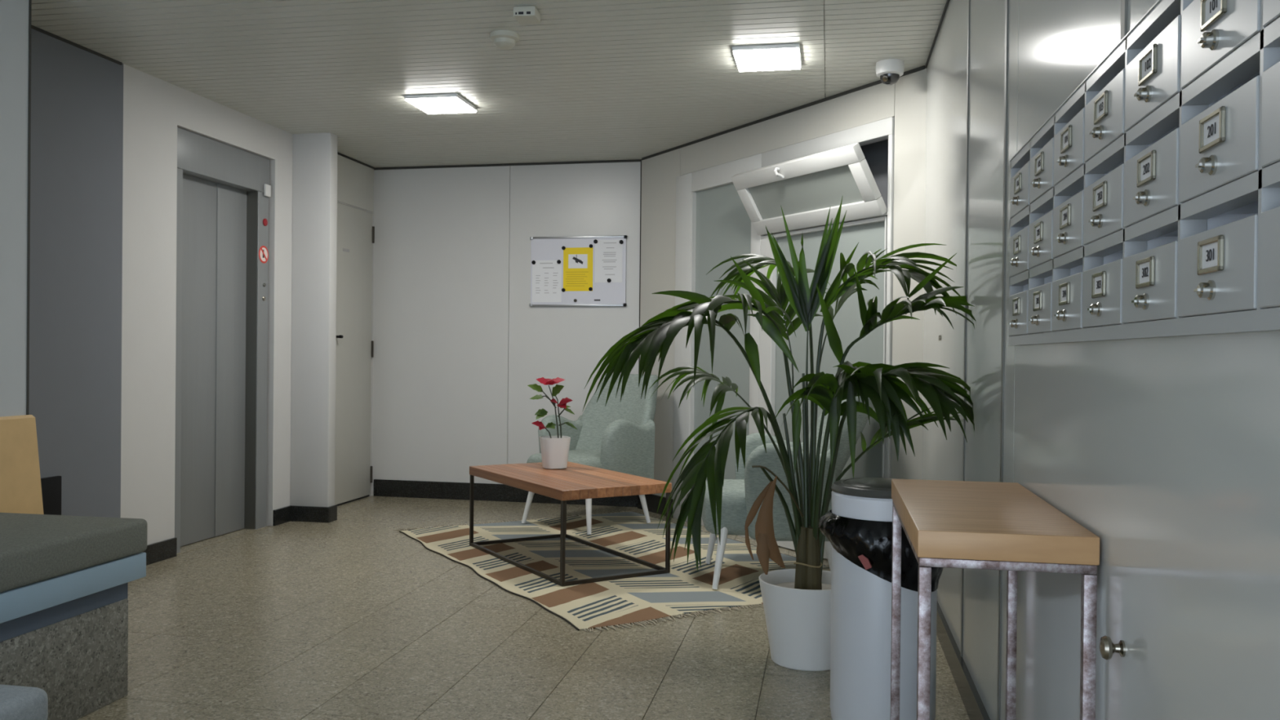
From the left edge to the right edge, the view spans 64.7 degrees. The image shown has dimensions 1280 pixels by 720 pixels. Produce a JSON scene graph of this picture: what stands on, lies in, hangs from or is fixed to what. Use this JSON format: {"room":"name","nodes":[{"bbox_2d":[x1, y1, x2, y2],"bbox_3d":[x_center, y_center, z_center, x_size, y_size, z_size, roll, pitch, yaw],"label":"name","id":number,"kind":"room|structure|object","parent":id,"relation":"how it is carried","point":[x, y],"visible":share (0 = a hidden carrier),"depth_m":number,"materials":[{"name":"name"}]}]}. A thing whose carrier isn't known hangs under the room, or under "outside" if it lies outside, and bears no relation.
{"room":"apartment building lobby","nodes":[
{"label":"apartment building lobby","id":0,"kind":"room"},
{"bbox_2d":[0,0,44,514],"bbox_3d":[-2.899,-0.194,1.082,0.500,2.421,5.465,1,0,11],"label":"wall","id":1,"kind":"structure","parent":0,"point":[20,487],"depth_m":3.59,"materials":[{"name":"paint"}]},
{"bbox_2d":[28,28,374,545],"bbox_3d":[-2.324,-0.213,5.468,0.554,2.421,4.100,1,0,11],"label":"wall","id":2,"kind":"structure","parent":0,"point":[104,144],"depth_m":4.86,"materials":[{"name":"white paint"}]},
{"bbox_2d":[31,24,374,169],"bbox_3d":[-2.270,-1.386,5.540,0.010,0.014,3.670,1,0,11],"label":"trim","id":3,"kind":"structure","parent":2,"relation":"attached to","point":[33,27],"depth_m":4.50,"materials":[{"name":"black"}]},
{"bbox_2d":[174,127,271,555],"bbox_3d":[-2.375,-0.099,5.616,0.198,2.199,1.029,1,0,11],"label":"door","id":4,"kind":"structure","parent":2,"relation":"in","point":[224,191],"depth_m":5.67,"materials":[{"name":"grey metal"}]},
{"bbox_2d":[142,504,337,565],"bbox_3d":[-2.167,0.951,5.522,0.268,0.095,1.617,1,0,11],"label":"baseboard","id":5,"kind":"structure","parent":2,"relation":"attached to","point":[165,549],"depth_m":6.17,"materials":[{"name":"black stone"}]},
{"bbox_2d":[334,202,374,506],"bbox_3d":[-2.017,-0.037,6.968,0.112,2.058,0.761,1,0,11],"label":"door","id":6,"kind":"structure","parent":2,"relation":"in","point":[354,347],"depth_m":7.05,"materials":[{"name":"beige paint"}]},
{"bbox_2d":[31,0,946,167],"bbox_3d":[-0.864,-1.415,2.750,4.396,0.100,9.500,1,0,11],"label":"ceiling","id":7,"kind":"structure","parent":0,"point":[593,80],"depth_m":4.63,"materials":[{"name":"paint"}]},
{"bbox_2d":[404,93,477,114],"bbox_3d":[-1.060,-1.368,5.396,0.290,0.026,0.316,1,0,11],"label":"recessed light","id":8,"kind":"object","parent":7,"relation":"in","point":[453,103],"visible":1,"depth_m":5.34,"materials":[{"name":"white plastic"}]},
{"bbox_2d":[489,30,519,49],"bbox_3d":[-0.570,-1.341,4.252,0.124,0.058,0.124,1,0,11],"label":"smoke detector","id":9,"kind":"object","parent":7,"relation":"attached to","point":[502,39],"visible":1,"depth_m":4.21,"materials":[{"name":"beige plastic"}]},
{"bbox_2d":[513,5,540,24],"bbox_3d":[-0.441,-1.347,3.942,0.088,0.040,0.102,1,0,7],"label":"sensor","id":10,"kind":"object","parent":7,"relation":"in","point":[527,14],"visible":1,"depth_m":3.90,"materials":[{"name":"beige plastic"}]},
{"bbox_2d":[732,43,801,71],"bbox_3d":[0.570,-1.347,4.507,0.290,0.026,0.316,1,0,11],"label":"recessed light","id":11,"kind":"object","parent":7,"relation":"in","point":[775,56],"visible":1,"depth_m":4.45,"materials":[{"name":"white plastic"}]},
{"bbox_2d":[875,58,904,85],"bbox_3d":[1.139,-1.305,4.604,0.128,0.100,0.128,1,0,11],"label":"dome camera","id":12,"kind":"object","parent":7,"relation":"attached to","point":[889,71],"visible":1,"depth_m":4.56,"materials":[{"name":"white plastic"}]},
{"bbox_2d":[371,161,640,495],"bbox_3d":[-1.022,-0.210,7.270,2.350,2.421,0.200,1,0,12],"label":"wall","id":13,"kind":"structure","parent":0,"point":[460,343],"depth_m":7.20,"materials":[{"name":"white paint"}]},
{"bbox_2d":[373,479,637,506],"bbox_3d":[-0.971,0.940,7.152,1.978,0.122,0.016,1,0,12],"label":"baseboard","id":14,"kind":"structure","parent":13,"relation":"attached to","point":[382,487],"depth_m":7.20,"materials":[{"name":"black stone"}]},
{"bbox_2d":[374,159,640,169],"bbox_3d":[-0.959,-1.382,7.146,2.000,0.016,0.006,1,0,12],"label":"trim","id":15,"kind":"structure","parent":13,"relation":"attached to","point":[630,160],"depth_m":7.13,"materials":[{"name":"black"}]},
{"bbox_2d":[529,235,626,306],"bbox_3d":[-0.433,-0.617,7.028,0.696,0.490,0.022,1,0,12],"label":"notice board","id":16,"kind":"object","parent":13,"relation":"attached to","point":[543,248],"visible":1,"depth_m":7.03,"materials":[{"name":"metal"}]},
{"bbox_2d":[532,260,561,302],"bbox_3d":[-0.653,-0.551,7.073,0.214,0.293,0.001,1,0,12],"label":"sheet","id":17,"kind":"object","parent":16,"relation":"attached to","point":[546,274],"visible":1,"depth_m":7.07,"materials":[{"name":"paper"}]},
{"bbox_2d":[563,247,593,291],"bbox_3d":[-0.431,-0.631,7.025,0.213,0.302,0.002,1,0,12],"label":"notice","id":18,"kind":"object","parent":16,"relation":"attached to","point":[577,261],"visible":1,"depth_m":7.03,"materials":[{"name":"yellow paper"}]},
{"bbox_2d":[594,239,622,282],"bbox_3d":[-0.218,-0.683,6.979,0.197,0.295,0.001,1,0,12],"label":"sheet","id":19,"kind":"object","parent":16,"relation":"attached to","point":[608,253],"visible":1,"depth_m":6.98,"materials":[{"name":"paper"}]},
{"bbox_2d":[76,495,969,719],"bbox_3d":[-1.004,1.076,2.684,4.196,0.100,9.300,1,0,11],"label":"floor","id":20,"kind":"structure","parent":0,"point":[350,616],"depth_m":3.60,"materials":[{"name":"tile"}]},
{"bbox_2d":[0,684,48,719],"bbox_3d":[-1.576,0.897,2.128,0.260,0.252,0.600,1,0,11],"label":"floor cushion","id":21,"kind":"object","parent":20,"relation":"on","point":[16,702],"visible":1,"depth_m":2.33,"materials":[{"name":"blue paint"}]},
{"bbox_2d":[40,475,61,515],"bbox_3d":[-2.530,0.751,4.213,0.020,0.503,0.290,1,0,11],"label":"panel","id":22,"kind":"object","parent":20,"relation":"on","point":[51,486],"visible":0.2,"depth_m":4.30,"materials":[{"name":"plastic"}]},
{"bbox_2d":[0,512,147,719],"bbox_3d":[-2.025,0.750,2.358,0.759,0.535,1.636,1,0,11],"label":"bench","id":23,"kind":"object","parent":20,"relation":"on","point":[64,580],"visible":0.99,"depth_m":2.83,"materials":[{"name":"grey stone"}]},
{"bbox_2d":[0,512,147,592],"bbox_3d":[-2.023,0.534,2.357,0.759,0.103,1.636,1,0,11],"label":"seat cushion","id":24,"kind":"object","parent":23,"relation":"on","point":[37,551],"depth_m":2.83,"materials":[{"name":"grey fabric"}]},
{"bbox_2d":[392,511,830,632],"bbox_3d":[-0.132,1.016,5.268,1.624,0.007,2.540,0,0,-30],"label":"rug","id":25,"kind":"object","parent":20,"relation":"on","point":[686,590],"visible":0.8,"depth_m":4.95,"materials":[{"name":"fabric"}]},
{"bbox_2d":[469,461,671,586],"bbox_3d":[-0.388,0.795,5.144,0.586,0.430,1.107,0,0,-31],"label":"coffee table","id":26,"kind":"object","parent":25,"relation":"on","point":[576,481],"visible":0.95,"depth_m":4.90,"materials":[{"name":"red wood"}]},
{"bbox_2d":[527,377,577,469],"bbox_3d":[-0.464,0.334,5.394,0.271,0.486,0.156,0,0,-18],"label":"poinsettia","id":27,"kind":"object","parent":26,"relation":"on","point":[554,449],"visible":1,"depth_m":5.37,"materials":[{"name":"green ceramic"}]},
{"bbox_2d":[521,373,659,534],"bbox_3d":[-0.255,0.549,6.270,0.664,0.912,0.827,1,0,41],"label":"armchair","id":28,"kind":"object","parent":25,"relation":"on","point":[618,436],"visible":0.52,"depth_m":6.22,"materials":[{"name":"teal fabric"}]},
{"bbox_2d":[701,395,873,589],"bbox_3d":[0.709,0.566,4.759,0.827,0.912,0.664,1,0,1],"label":"armchair","id":29,"kind":"object","parent":25,"relation":"on","point":[740,494],"visible":0.41,"depth_m":4.50,"materials":[{"name":"teal fabric"}]},
{"bbox_2d":[582,197,976,671],"bbox_3d":[0.473,0.232,3.502,1.186,1.607,1.484,1,0,11],"label":"potted palm","id":30,"kind":"object","parent":20,"relation":"on","point":[797,602],"visible":1,"depth_m":3.32,"materials":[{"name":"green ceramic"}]},
{"bbox_2d":[818,477,943,719],"bbox_3d":[0.696,0.694,2.910,0.362,0.694,0.352,1,0,11],"label":"waste bin","id":31,"kind":"object","parent":20,"relation":"on","point":[858,526],"visible":0.7,"depth_m":2.78,"materials":[{"name":"white metal"}]},
{"bbox_2d":[890,479,1099,719],"bbox_3d":[0.649,0.661,1.962,0.278,0.769,0.700,1,0,11],"label":"console table","id":32,"kind":"object","parent":20,"relation":"on","point":[1007,526],"visible":1,"depth_m":1.65,"materials":[{"name":"brown wood"}]},
{"bbox_2d":[539,435,570,469],"bbox_3d":[-0.455,0.494,5.398,0.156,0.166,0.156,0,0,-18],"label":"pot","id":33,"kind":"object","parent":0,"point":[554,449],"depth_m":5.34,"materials":[{"name":"white ceramic"}]},
{"bbox_2d":[638,68,926,498],"bbox_3d":[0.747,-0.185,5.773,0.160,2.421,2.815,0,0,-30],"label":"wall","id":34,"kind":"structure","parent":0,"point":[905,100],"depth_m":5.39,"materials":[{"name":"white paint"}]},
{"bbox_2d":[637,493,673,517],"bbox_3d":[0.631,0.965,5.785,0.017,0.118,2.570,0,0,-30],"label":"baseboard","id":35,"kind":"structure","parent":34,"relation":"attached to","point":[652,500],"depth_m":6.69,"materials":[{"name":"black stone"}]},
{"bbox_2d":[641,65,924,159],"bbox_3d":[0.661,-1.359,5.768,0.008,0.016,2.595,0,0,-30],"label":"trim","id":36,"kind":"structure","parent":34,"relation":"attached to","point":[921,68],"depth_m":5.53,"materials":[{"name":"black"}]},
{"bbox_2d":[672,116,894,559],"bbox_3d":[0.750,-0.165,5.669,0.579,2.441,2.146,0,0,-30],"label":"window","id":37,"kind":"structure","parent":34,"relation":"in","point":[723,211],"depth_m":5.48,"materials":[{"name":"white plastic"}]},
{"bbox_2d":[758,568,831,671],"bbox_3d":[0.577,0.895,3.482,0.336,0.282,0.336,1,0,11],"label":"pot","id":38,"kind":"object","parent":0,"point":[797,606],"depth_m":3.36,"materials":[{"name":"white ceramic"}]},
{"bbox_2d":[922,0,1279,719],"bbox_3d":[0.724,-0.161,1.263,0.104,2.421,7.150,1,0,11],"label":"wall","id":39,"kind":"structure","parent":0,"point":[1166,450],"depth_m":1.71,"materials":[{"name":"grey laminate"}]},
{"bbox_2d":[924,0,949,68],"bbox_3d":[0.675,-1.334,1.212,0.007,0.014,7.040,1,0,11],"label":"trim","id":40,"kind":"structure","parent":39,"relation":"attached to","point":[948,1],"depth_m":4.13,"materials":[{"name":"black"}]},
{"bbox_2d":[936,601,990,719],"bbox_3d":[0.644,1.002,1.206,0.016,0.095,7.000,1,0,11],"label":"baseboard","id":41,"kind":"structure","parent":39,"relation":"attached to","point":[975,708],"depth_m":3.16,"materials":[{"name":"black stone"}]},
{"bbox_2d":[1098,635,1125,660],"bbox_3d":[0.694,0.423,1.485,0.032,0.035,0.035,1,0,11],"label":"handle","id":42,"kind":"object","parent":39,"relation":"attached to","point":[1108,648],"visible":1,"depth_m":1.48,"materials":[{"name":"silver metal"}]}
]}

